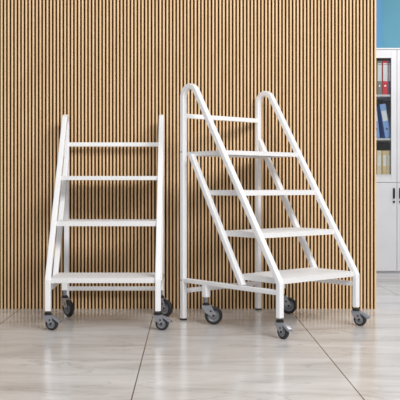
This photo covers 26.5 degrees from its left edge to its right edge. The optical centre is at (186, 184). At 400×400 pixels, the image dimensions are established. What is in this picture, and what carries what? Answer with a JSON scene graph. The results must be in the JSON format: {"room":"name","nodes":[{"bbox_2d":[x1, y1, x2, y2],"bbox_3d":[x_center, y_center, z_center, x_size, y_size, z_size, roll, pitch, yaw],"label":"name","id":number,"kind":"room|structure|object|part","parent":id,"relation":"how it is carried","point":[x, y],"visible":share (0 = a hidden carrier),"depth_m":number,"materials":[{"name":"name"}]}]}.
{"room":"office","nodes":[
{"label":"office","id":0,"kind":"room"},
{"bbox_2d":[0,0,375,308],"bbox_3d":[-0.955,-0.650,5.855,4.491,3.000,0.130,0,0,0],"label":"wall","id":1,"kind":"structure","parent":0,"point":[113,67],"depth_m":5.79,"materials":[{"name":"brown wood"}]},
{"bbox_2d":[0,277,399,399],"bbox_3d":[0.500,0.875,3.600,7.400,0.050,9.200,0,0,0],"label":"floor","id":2,"kind":"structure","parent":0,"point":[92,354],"depth_m":4.22,"materials":[{"name":"beige tile"}]},
{"bbox_2d":[43,115,172,329],"bbox_3d":[-0.462,0.193,5.328,0.754,1.315,0.828,0,0,0],"label":"ladder","id":3,"kind":"object","parent":2,"relation":"on","point":[162,304],"visible":1,"depth_m":5.30,"materials":[{"name":"white metal"}]},
{"bbox_3d":[-0.810,0.186,5.340,0.034,1.303,0.804,0,0,0],"label":"rail","id":4,"kind":"part","parent":3,"relation":"part of","materials":[{"name":"white metal"}]},
{"bbox_2d":[62,283,67,290],"bbox_3d":[-0.788,0.654,5.490,0.038,0.062,0.038,0,0,0],"label":"socket","id":5,"kind":"object","parent":3,"relation":"attached to","point":[64,285],"depth_m":5.47,"materials":[{"name":"white metal"}]},
{"bbox_3d":[-0.169,0.186,5.340,0.034,1.303,0.804,0,0,0],"label":"rail","id":6,"kind":"part","parent":3,"relation":"part of","materials":[{"name":"white metal"}]},
{"bbox_2d":[180,83,369,338],"bbox_3d":[0.536,0.113,5.209,0.766,1.475,0.931,0,0,-40],"label":"ladder","id":7,"kind":"object","parent":2,"relation":"on","point":[284,304],"visible":1,"depth_m":5.20,"materials":[{"name":"white metal"}]},
{"bbox_2d":[202,285,209,296],"bbox_3d":[0.116,0.649,5.160,0.038,0.072,0.038,0,0,-40],"label":"socket","id":8,"kind":"object","parent":7,"relation":"attached to","point":[205,288],"depth_m":5.14,"materials":[{"name":"white metal"}]},
{"bbox_3d":[0.245,0.106,5.007,0.034,1.463,0.864,0,0,-40],"label":"rail","id":9,"kind":"part","parent":7,"relation":"part of","materials":[{"name":"white metal"}]},
{"bbox_3d":[0.750,0.106,5.432,0.034,1.463,0.864,0,0,-40],"label":"rail","id":10,"kind":"part","parent":7,"relation":"part of","materials":[{"name":"white metal"}]},
{"bbox_2d":[376,48,399,276],"bbox_3d":[1.920,-0.198,7.957,0.908,2.095,0.426,0,0,0],"label":"filing cabinet","id":11,"kind":"object","parent":2,"relation":"on","point":[387,186],"visible":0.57,"depth_m":7.77,"materials":[{"name":"white metal"}]},
{"bbox_2d":[376,104,379,137],"bbox_3d":[1.736,-0.582,7.958,0.081,0.318,0.273,0,0,0],"label":"binder","id":12,"kind":"object","parent":11,"relation":"on","point":[377,124],"visible":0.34,"depth_m":7.83,"materials":[{"name":"blue"}]},
{"bbox_2d":[376,61,381,94],"bbox_3d":[1.774,-0.981,7.958,0.047,0.315,0.273,0,0,0],"label":"binder","id":13,"kind":"object","parent":11,"relation":"on","point":[378,63],"visible":0.66,"depth_m":7.83,"materials":[{"name":"grey"}]},
{"bbox_2d":[376,151,381,174],"bbox_3d":[1.771,-0.168,7.954,0.042,0.284,0.261,0,0,0],"label":"file box","id":14,"kind":"object","parent":11,"relation":"in","point":[378,153],"visible":0.45,"depth_m":7.83,"materials":[{"name":"beige cardboard"}]},
{"bbox_2d":[376,138,390,141],"bbox_3d":[1.920,-0.412,7.974,0.864,0.020,0.366,0,0,0],"label":"shelf","id":15,"kind":"object","parent":11,"relation":"attached to","point":[377,139],"depth_m":7.81,"materials":[{"name":"white metal"}]},
{"bbox_2d":[376,95,390,100],"bbox_3d":[1.920,-0.812,7.974,0.864,0.020,0.366,0,0,0],"label":"shelf","id":16,"kind":"object","parent":11,"relation":"attached to","point":[378,97],"depth_m":7.91,"materials":[{"name":"white metal"}]},
{"bbox_3d":[1.920,-0.218,8.163,0.864,1.990,0.010,0,0,0],"label":"panel","id":17,"kind":"part","parent":11,"relation":"part of","materials":[{"name":"clear glass"}]},
{"bbox_2d":[377,104,390,137],"bbox_3d":[1.827,-0.583,7.958,0.107,0.319,0.273,0,0,0],"label":"binder","id":18,"kind":"object","parent":11,"relation":"on","point":[384,129],"visible":0.73,"depth_m":7.83,"materials":[{"name":"blue"}]},
{"bbox_2d":[382,151,386,174],"bbox_3d":[1.820,-0.168,7.954,0.042,0.284,0.261,0,0,0],"label":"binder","id":19,"kind":"object","parent":11,"relation":"in","point":[384,153],"visible":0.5,"depth_m":7.83,"materials":[{"name":"brown cardboard"}]},
{"bbox_2d":[382,61,387,94],"bbox_3d":[1.826,-0.981,7.958,0.052,0.315,0.273,0,0,0],"label":"binder","id":20,"kind":"object","parent":11,"relation":"on","point":[384,63],"visible":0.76,"depth_m":7.83,"materials":[{"name":"red"}]},
{"bbox_3d":[1.695,0.390,7.779,0.448,0.806,0.018,0,0,0],"label":"door","id":21,"kind":"part","parent":11,"relation":"part of","materials":[{"name":"white metal"}]},
{"bbox_3d":[1.695,-0.623,7.779,0.448,1.212,0.018,0,0,0],"label":"glazed door","id":22,"kind":"part","parent":11,"relation":"part of","materials":[{"name":"white metal"}]},
{"bbox_2d":[387,151,390,174],"bbox_3d":[1.864,-0.168,7.954,0.042,0.284,0.261,0,0,0],"label":"file box","id":23,"kind":"object","parent":11,"relation":"in","point":[388,152],"visible":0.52,"depth_m":7.83,"materials":[{"name":"beige cardboard"}]},
{"bbox_2d":[388,61,390,94],"bbox_3d":[1.875,-0.981,7.958,0.046,0.315,0.273,0,0,0],"label":"binder","id":24,"kind":"object","parent":11,"relation":"on","point":[389,62],"visible":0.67,"depth_m":7.83,"materials":[{"name":"blue plastic"}]},
{"bbox_3d":[2.145,0.390,7.779,0.448,0.806,0.018,0,0,0],"label":"door","id":25,"kind":"part","parent":11,"relation":"part of","materials":[{"name":"white metal"}]},
{"bbox_3d":[2.145,-0.623,7.779,0.448,1.212,0.018,0,0,0],"label":"glazed door","id":26,"kind":"part","parent":11,"relation":"part of","materials":[{"name":"white metal"}]},
{"bbox_2d":[382,0,399,47],"bbox_3d":[2.200,-0.650,8.250,4.000,3.000,0.100,0,0,0],"label":"wall","id":27,"kind":"structure","parent":0,"point":[390,9],"depth_m":8.20,"materials":[{"name":"teal paint"}]},
{"bbox_2d":[376,0,381,47],"bbox_3d":[1.771,-0.650,8.185,0.212,3.000,0.030,0,0,0],"label":"trim","id":28,"kind":"structure","parent":27,"relation":"attached to","point":[378,2],"depth_m":8.17,"materials":[{"name":"blue paint"}]}
]}

